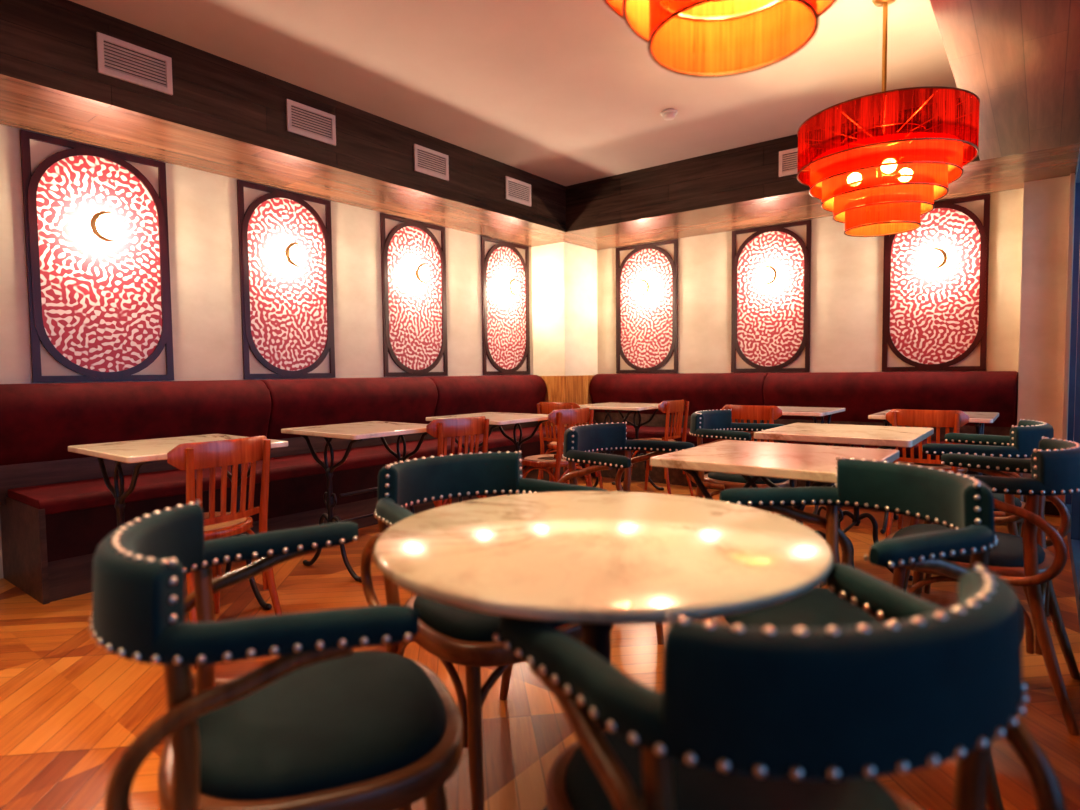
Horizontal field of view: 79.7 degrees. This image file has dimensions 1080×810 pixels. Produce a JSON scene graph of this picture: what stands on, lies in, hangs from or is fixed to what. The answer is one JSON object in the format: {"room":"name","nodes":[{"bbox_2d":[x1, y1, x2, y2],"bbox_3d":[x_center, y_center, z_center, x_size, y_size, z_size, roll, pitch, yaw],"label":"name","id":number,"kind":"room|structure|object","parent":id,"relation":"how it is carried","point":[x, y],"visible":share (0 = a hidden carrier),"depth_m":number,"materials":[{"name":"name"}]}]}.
{"room":"restaurant","nodes":[
{"label":"restaurant","id":0,"kind":"room"},
{"bbox_2d":[0,124,532,578],"bbox_3d":[-2.369,-0.514,3.940,0.100,2.757,8.747,2,4,38],"label":"wall","id":1,"kind":"structure","parent":0,"point":[202,207],"depth_m":4.21,"materials":[{"name":"paint"}]},
{"bbox_2d":[19,129,173,382],"bbox_3d":[-2.484,-0.794,3.683,0.019,1.318,0.706,2,4,38],"label":"wall panel","id":2,"kind":"object","parent":1,"relation":"attached to","point":[101,309],"visible":1,"depth_m":3.65,"materials":[{"name":"brown wood"}]},
{"bbox_2d":[90,211,117,241],"bbox_3d":[-2.442,-0.991,3.605,0.150,0.164,0.134,2,4,38],"label":"wall lamp","id":3,"kind":"object","parent":2,"relation":"attached to","point":[104,226],"visible":1,"depth_m":3.56,"materials":[{"name":"white glass"}]},
{"bbox_2d":[96,32,172,94],"bbox_3d":[-1.977,-1.665,3.167,0.013,0.185,0.330,2,4,38],"label":"air vent","id":4,"kind":"object","parent":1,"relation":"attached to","point":[116,58],"visible":1,"depth_m":3.16,"materials":[{"name":"metal"}]},
{"bbox_2d":[237,180,334,378],"bbox_3d":[-1.777,-0.849,4.590,0.019,1.318,0.706,2,4,38],"label":"wall panel","id":5,"kind":"object","parent":1,"relation":"attached to","point":[287,310],"visible":1,"depth_m":4.56,"materials":[{"name":"brown wood"}]},
{"bbox_2d":[283,242,302,266],"bbox_3d":[-1.734,-1.046,4.513,0.150,0.164,0.134,2,4,38],"label":"wall lamp","id":6,"kind":"object","parent":5,"relation":"attached to","point":[294,254],"visible":1,"depth_m":4.47,"materials":[{"name":"white glass"}]},
{"bbox_2d":[0,0,617,249],"bbox_3d":[-2.066,-1.672,3.634,0.699,0.419,8.547,2,4,38],"label":"ceiling soffit","id":7,"kind":"structure","parent":1,"relation":"attached to","point":[224,117],"depth_m":3.69,"materials":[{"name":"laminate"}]},
{"bbox_2d":[286,99,335,145],"bbox_3d":[-1.385,-1.710,3.927,0.013,0.185,0.330,2,4,38],"label":"air vent","id":8,"kind":"object","parent":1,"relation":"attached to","point":[303,120],"visible":1,"depth_m":3.92,"materials":[{"name":"metal"}]},
{"bbox_2d":[380,213,447,376],"bbox_3d":[-1.056,-0.905,5.514,0.019,1.318,0.706,2,4,38],"label":"wall panel","id":9,"kind":"object","parent":1,"relation":"attached to","point":[414,312],"visible":1,"depth_m":5.49,"materials":[{"name":"brown wood"}]},
{"bbox_2d":[412,263,428,282],"bbox_3d":[-1.014,-1.102,5.437,0.150,0.164,0.134,2,4,38],"label":"wall lamp","id":10,"kind":"object","parent":9,"relation":"attached to","point":[421,273],"visible":1,"depth_m":5.39,"materials":[{"name":"gold metal"}]},
{"bbox_2d":[414,144,448,180],"bbox_3d":[-0.786,-1.757,4.695,0.013,0.185,0.330,2,4,38],"label":"air vent","id":11,"kind":"object","parent":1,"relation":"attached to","point":[427,161],"visible":1,"depth_m":4.69,"materials":[{"name":"metal"}]},
{"bbox_2d":[481,236,529,374],"bbox_3d":[-0.331,-0.961,6.445,0.019,1.318,0.706,2,4,38],"label":"wall panel","id":12,"kind":"object","parent":1,"relation":"attached to","point":[505,315],"visible":1,"depth_m":6.42,"materials":[{"name":"brown wood"}]},
{"bbox_2d":[504,279,518,294],"bbox_3d":[-0.288,-1.159,6.368,0.150,0.164,0.134,2,4,38],"label":"wall lamp","id":13,"kind":"object","parent":12,"relation":"attached to","point":[513,287],"visible":1,"depth_m":6.33,"materials":[{"name":"gold metal"}]},
{"bbox_2d":[505,176,530,206],"bbox_3d":[-0.181,-1.804,5.471,0.013,0.185,0.330,2,4,38],"label":"air vent","id":14,"kind":"object","parent":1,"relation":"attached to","point":[517,191],"visible":1,"depth_m":5.46,"materials":[{"name":"metal"}]},
{"bbox_2d":[540,375,593,426],"bbox_3d":[0.282,0.182,6.946,0.428,0.995,0.622,2,4,38],"label":"trim","id":15,"kind":"structure","parent":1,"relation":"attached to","point":[566,389],"depth_m":6.67,"materials":[{"name":"brown wood"}]},
{"bbox_2d":[69,0,956,185],"bbox_3d":[-0.573,-1.887,2.457,4.690,0.100,8.747,2,4,38],"label":"ceiling","id":16,"kind":"structure","parent":0,"point":[562,92],"depth_m":3.68,"materials":[{"name":"paint"}]},
{"bbox_2d":[661,109,677,119],"bbox_3d":[0.859,-1.925,4.304,0.110,0.046,0.110,2,4,38],"label":"smoke detector","id":17,"kind":"object","parent":16,"relation":"attached to","point":[668,114],"visible":1,"depth_m":4.27,"materials":[{"name":"white plastic"}]},
{"bbox_2d":[603,0,836,76],"bbox_3d":[0.367,-1.246,1.238,0.743,1.070,0.743,0,3,9],"label":"pendant lamp","id":18,"kind":"object","parent":16,"relation":"hanging from","point":[695,38],"visible":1,"depth_m":1.39,"materials":[{"name":"fabric"},{"name":"brass"}]},
{"bbox_2d":[797,0,979,236],"bbox_3d":[1.590,-1.351,2.994,0.743,1.070,0.743,2,4,38],"label":"pendant lamp","id":19,"kind":"object","parent":16,"relation":"hanging from","point":[880,162],"visible":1,"depth_m":2.78,"materials":[{"name":"red-orange translucent fabric"},{"name":"brass"}]},
{"bbox_2d":[930,0,1079,160],"bbox_3d":[0.711,-1.557,0.862,0.690,0.419,7.579,2,4,38],"label":"ceiling beam","id":20,"kind":"structure","parent":16,"relation":"attached to","point":[1021,58],"depth_m":2.79,"materials":[{"name":"laminate"}]},
{"bbox_2d":[0,476,1079,809],"bbox_3d":[-0.582,0.965,2.637,4.590,0.100,8.747,2,4,38],"label":"floor","id":21,"kind":"structure","parent":0,"point":[70,707],"depth_m":2.11,"materials":[{"name":"brown wood"}]},
{"bbox_2d":[68,434,287,609],"bbox_3d":[-1.551,0.540,2.816,0.660,0.750,0.640,2,4,38],"label":"marble table","id":22,"kind":"object","parent":21,"relation":"on","point":[140,452],"visible":0.37,"depth_m":2.67,"materials":[{"name":"stone"}]},
{"bbox_2d":[167,436,281,668],"bbox_3d":[-1.324,0.528,2.554,0.471,0.803,0.419,1,3,31],"label":"wooden chair","id":23,"kind":"object","parent":21,"relation":"on","point":[189,457],"visible":0.49,"depth_m":2.46,"materials":[{"name":"red wood"}]},
{"bbox_2d":[88,500,462,809],"bbox_3d":[-0.426,0.590,1.121,0.560,0.811,0.630,-2,3,-24],"label":"armchair","id":24,"kind":"object","parent":21,"relation":"on","point":[323,724],"visible":1,"depth_m":0.96,"materials":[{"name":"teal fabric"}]},
{"bbox_2d":[0,375,582,604],"bbox_3d":[-1.241,0.304,4.807,0.650,1.008,4.620,2,4,38],"label":"banquette","id":25,"kind":"object","parent":21,"relation":"on","point":[57,505],"visible":0.73,"depth_m":3.82,"materials":[{"name":"red leather"}]},
{"bbox_2d":[0,380,271,465],"bbox_3d":[-2.348,0.079,3.740,0.203,0.423,1.596,2,4,38],"label":"cushion","id":26,"kind":"object","parent":25,"relation":"on","point":[39,422],"depth_m":3.60,"materials":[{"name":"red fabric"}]},
{"bbox_2d":[8,426,566,514],"bbox_3d":[-1.126,0.360,4.847,0.510,0.070,4.420,2,4,38],"label":"seat cushion","id":27,"kind":"object","parent":25,"relation":"on","point":[76,495],"depth_m":3.72,"materials":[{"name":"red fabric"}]},
{"bbox_2d":[261,377,437,438],"bbox_3d":[-1.396,0.005,4.961,0.203,0.423,1.496,2,4,38],"label":"cushion","id":28,"kind":"object","parent":25,"relation":"on","point":[293,403],"depth_m":4.79,"materials":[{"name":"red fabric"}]},
{"bbox_2d":[428,375,546,416],"bbox_3d":[-0.469,-0.068,6.150,0.203,0.423,1.516,2,4,38],"label":"cushion","id":29,"kind":"object","parent":25,"relation":"on","point":[456,395],"depth_m":6.01,"materials":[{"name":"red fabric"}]},
{"bbox_2d":[281,421,427,581],"bbox_3d":[-0.946,0.495,3.560,0.660,0.750,0.640,2,4,38],"label":"marble table","id":30,"kind":"object","parent":21,"relation":"on","point":[355,432],"visible":0.7,"depth_m":3.38,"materials":[{"name":"stone"}]},
{"bbox_2d":[405,416,488,508],"bbox_3d":[-0.536,0.464,3.615,0.471,0.803,0.419,2,4,45],"label":"wooden chair","id":31,"kind":"object","parent":21,"relation":"on","point":[440,429],"visible":0.2,"depth_m":3.44,"materials":[{"name":"red wood"}]},
{"bbox_2d":[360,451,607,809],"bbox_3d":[-0.129,0.556,1.718,0.630,0.811,0.560,-3,4,-39],"label":"armchair","id":32,"kind":"object","parent":21,"relation":"on","point":[460,636],"visible":0.61,"depth_m":1.63,"materials":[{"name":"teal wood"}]},
{"bbox_2d":[426,412,548,501],"bbox_3d":[-0.300,0.448,4.323,0.660,0.750,0.640,2,4,38],"label":"marble table","id":33,"kind":"object","parent":21,"relation":"on","point":[497,419],"visible":0.34,"depth_m":4.26,"materials":[{"name":"stone"}]},
{"bbox_2d":[522,407,593,486],"bbox_3d":[0.102,0.420,4.335,0.471,0.803,0.419,2,4,44],"label":"wooden chair","id":34,"kind":"object","parent":21,"relation":"on","point":[562,417],"visible":0.6,"depth_m":4.18,"materials":[{"name":"red wood"}]},
{"bbox_2d":[537,402,602,488],"bbox_3d":[0.234,0.371,5.235,0.419,0.803,0.471,2,4,38],"label":"wooden chair","id":35,"kind":"object","parent":21,"relation":"on","point":[542,407],"visible":0.32,"depth_m":5.15,"materials":[{"name":"red wood"}]},
{"bbox_2d":[373,491,833,809],"bbox_3d":[0.108,0.605,1.218,0.802,0.748,0.802,2,4,38],"label":"round table","id":36,"kind":"object","parent":21,"relation":"on","point":[596,560],"visible":0.91,"depth_m":1.03,"materials":[{"name":"white stone"}]},
{"bbox_2d":[579,402,663,489],"bbox_3d":[0.714,0.373,5.559,0.660,0.750,0.640,2,4,38],"label":"marble table","id":37,"kind":"object","parent":21,"relation":"on","point":[612,406],"visible":0.42,"depth_m":5.45,"materials":[{"name":"stone"}]},
{"bbox_2d":[558,422,693,644],"bbox_3d":[0.390,0.496,2.763,0.560,0.811,0.630,2,4,37],"label":"armchair","id":38,"kind":"object","parent":21,"relation":"on","point":[582,444],"visible":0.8,"depth_m":2.89,"materials":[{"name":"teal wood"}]},
{"bbox_2d":[623,399,693,495],"bbox_3d":[0.973,0.357,5.354,0.471,0.803,0.419,2,4,41],"label":"wooden chair","id":39,"kind":"object","parent":21,"relation":"on","point":[674,406],"visible":0.48,"depth_m":5.24,"materials":[{"name":"red wood"}]},
{"bbox_2d":[686,409,796,520],"bbox_3d":[1.138,0.441,3.655,0.560,0.811,0.630,2,4,38],"label":"armchair","id":40,"kind":"object","parent":21,"relation":"on","point":[714,424],"visible":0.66,"depth_m":3.56,"materials":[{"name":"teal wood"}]},
{"bbox_2d":[721,405,781,512],"bbox_3d":[1.526,0.394,4.534,0.419,0.803,0.471,2,4,38],"label":"wooden chair","id":41,"kind":"object","parent":21,"relation":"on","point":[745,412],"visible":0.17,"depth_m":4.34,"materials":[{"name":"red wood"}]},
{"bbox_2d":[650,440,899,587],"bbox_3d":[0.832,0.543,2.272,0.650,0.750,0.680,2,4,38],"label":"marble table","id":42,"kind":"object","parent":21,"relation":"on","point":[806,462],"visible":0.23,"depth_m":2.15,"materials":[{"name":"marble"},{"name":"iron"}]},
{"bbox_2d":[493,563,1065,809],"bbox_3d":[0.282,0.596,0.870,0.630,0.811,0.560,-2,3,-20],"label":"armchair","id":43,"kind":"object","parent":21,"relation":"on","point":[742,718],"visible":0.99,"depth_m":0.61,"materials":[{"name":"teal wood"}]},
{"bbox_2d":[747,406,844,514],"bbox_3d":[1.813,0.404,4.742,0.640,0.750,0.660,2,4,38],"label":"marble table","id":44,"kind":"object","parent":21,"relation":"on","point":[813,412],"visible":0.17,"depth_m":4.53,"materials":[{"name":"stone"}]},
{"bbox_2d":[583,371,1017,489],"bbox_3d":[1.905,0.224,5.688,3.661,1.008,0.610,2,4,38],"label":"banquette","id":45,"kind":"object","parent":21,"relation":"on","point":[861,394],"visible":0.47,"depth_m":5.52,"materials":[{"name":"red leather"}]},
{"bbox_2d":[590,373,767,415],"bbox_3d":[1.309,-0.099,6.391,1.841,0.423,0.203,2,4,38],"label":"cushion","id":46,"kind":"object","parent":45,"relation":"on","point":[703,391],"depth_m":6.25,"materials":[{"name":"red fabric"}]},
{"bbox_2d":[588,423,991,456],"bbox_3d":[1.861,0.286,5.638,3.650,0.070,0.472,2,4,38],"label":"seat cushion","id":47,"kind":"object","parent":45,"relation":"on","point":[649,430],"depth_m":5.77,"materials":[{"name":"red fabric"}]},
{"bbox_2d":[763,371,1017,426],"bbox_3d":[2.755,-0.056,5.267,1.816,0.423,0.203,2,4,38],"label":"cushion","id":48,"kind":"object","parent":45,"relation":"on","point":[861,394],"depth_m":5.15,"materials":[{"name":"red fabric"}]},
{"bbox_2d":[754,423,933,580],"bbox_3d":[1.456,0.494,3.097,0.650,0.750,0.680,2,4,38],"label":"marble table","id":49,"kind":"object","parent":21,"relation":"on","point":[886,437],"visible":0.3,"depth_m":2.95,"materials":[{"name":"pale marble"},{"name":"iron"}]},
{"bbox_2d":[710,456,1024,809],"bbox_3d":[0.708,0.557,1.525,0.560,0.811,0.630,-1,3,-12],"label":"armchair","id":50,"kind":"object","parent":21,"relation":"on","point":[963,504],"visible":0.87,"depth_m":1.52,"materials":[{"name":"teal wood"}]},
{"bbox_2d":[885,409,968,537],"bbox_3d":[2.330,0.419,3.883,0.419,0.803,0.471,2,4,38],"label":"wooden chair","id":51,"kind":"object","parent":21,"relation":"on","point":[956,419],"visible":0.39,"depth_m":3.73,"materials":[{"name":"red wood"}]},
{"bbox_2d":[868,410,998,533],"bbox_3d":[2.492,0.430,4.100,0.640,0.750,0.660,2,4,38],"label":"marble table","id":52,"kind":"object","parent":21,"relation":"on","point":[977,418],"visible":0.23,"depth_m":3.98,"materials":[{"name":"stone"}]},
{"bbox_2d":[903,418,1053,610],"bbox_3d":[1.941,0.472,2.896,0.560,0.811,0.630,2,4,40],"label":"armchair","id":53,"kind":"object","parent":21,"relation":"on","point":[1025,437],"visible":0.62,"depth_m":2.66,"materials":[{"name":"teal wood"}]},
{"bbox_2d":[884,436,1079,734],"bbox_3d":[1.457,0.516,2.146,0.560,0.811,0.630,2,4,40],"label":"armchair","id":54,"kind":"object","parent":21,"relation":"on","point":[1054,469],"visible":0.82,"depth_m":1.89,"materials":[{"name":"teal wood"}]},
{"bbox_2d":[531,242,597,375],"bbox_3d":[0.269,-0.983,6.893,0.417,1.348,0.609,2,4,38],"label":"wall","id":55,"kind":"structure","parent":0,"point":[564,275],"depth_m":6.68,"materials":[{"name":"paint"}]},
{"bbox_2d":[597,188,1023,411],"bbox_3d":[2.137,-0.665,5.907,4.590,2.757,0.100,2,4,38],"label":"wall","id":56,"kind":"structure","parent":0,"point":[846,312],"depth_m":5.54,"materials":[{"name":"paint"}]},
{"bbox_2d":[616,239,677,372],"bbox_3d":[1.085,-0.986,6.631,0.706,1.318,0.019,2,4,38],"label":"wall panel","id":57,"kind":"object","parent":56,"relation":"attached to","point":[646,325],"visible":1,"depth_m":6.62,"materials":[{"name":"brown wood"}]},
{"bbox_2d":[638,279,650,295],"bbox_3d":[1.063,-1.182,6.538,0.134,0.164,0.150,2,4,38],"label":"wall lamp","id":58,"kind":"object","parent":57,"relation":"attached to","point":[644,288],"visible":1,"depth_m":6.49,"materials":[{"name":"gold metal"}]},
{"bbox_2d":[731,220,810,372],"bbox_3d":[2.078,-0.956,5.858,0.706,1.318,0.019,2,4,38],"label":"wall panel","id":59,"kind":"object","parent":56,"relation":"attached to","point":[770,324],"visible":1,"depth_m":5.85,"materials":[{"name":"brown wood"}]},
{"bbox_2d":[762,266,776,284],"bbox_3d":[2.057,-1.152,5.766,0.134,0.164,0.150,2,4,38],"label":"wall lamp","id":60,"kind":"object","parent":59,"relation":"attached to","point":[768,275],"visible":1,"depth_m":5.71,"materials":[{"name":"gold metal"}]},
{"bbox_2d":[779,148,797,176],"bbox_3d":[1.909,-1.787,4.715,0.330,0.185,0.013,2,4,38],"label":"air vent","id":61,"kind":"object","parent":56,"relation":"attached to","point":[788,159],"visible":0.46,"depth_m":4.77,"materials":[{"name":"metal"}]},
{"bbox_2d":[566,134,1079,246],"bbox_3d":[2.072,-1.799,5.210,3.891,0.419,0.968,2,4,38],"label":"ceiling soffit","id":62,"kind":"structure","parent":56,"relation":"attached to","point":[742,187],"depth_m":5.26,"materials":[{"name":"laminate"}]},
{"bbox_2d":[882,194,989,370],"bbox_3d":[3.085,-0.926,5.075,0.706,1.318,0.019,2,4,38],"label":"wall panel","id":63,"kind":"object","parent":56,"relation":"attached to","point":[933,320],"visible":0.82,"depth_m":5.05,"materials":[{"name":"brown wood"}]},
{"bbox_2d":[927,248,947,269],"bbox_3d":[3.064,-1.122,4.982,0.134,0.164,0.150,2,4,38],"label":"wall lamp","id":64,"kind":"object","parent":63,"relation":"attached to","point":[936,258],"visible":1,"depth_m":4.93,"materials":[{"name":"gold metal"}]},
{"bbox_2d":[1017,175,1075,503],"bbox_3d":[3.672,-0.401,4.547,0.485,2.338,0.182,2,4,38],"label":"wall","id":65,"kind":"structure","parent":0,"point":[1045,201],"depth_m":4.53,"materials":[{"name":"paint"}]},
{"bbox_2d":[1025,501,1059,515],"bbox_3d":[3.535,0.724,4.593,0.285,0.090,0.020,2,4,38],"label":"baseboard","id":66,"kind":"structure","parent":65,"relation":"attached to","point":[1050,508],"depth_m":4.54,"materials":[{"name":"brown wood"}]},
{"bbox_2d":[1060,173,1074,516],"bbox_3d":[3.618,-0.395,4.442,0.022,2.338,0.050,2,4,38],"label":"trim","id":67,"kind":"structure","parent":65,"relation":"attached to","point":[1072,176],"depth_m":4.41,"materials":[{"name":"beige paint"}]},
{"bbox_2d":[1065,149,1079,627],"bbox_3d":[1.091,-0.194,1.118,0.070,2.338,8.320,2,4,38],"label":"window","id":68,"kind":"structure","parent":65,"relation":"in","point":[1072,501],"depth_m":4.14,"materials":[{"name":"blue glass"}]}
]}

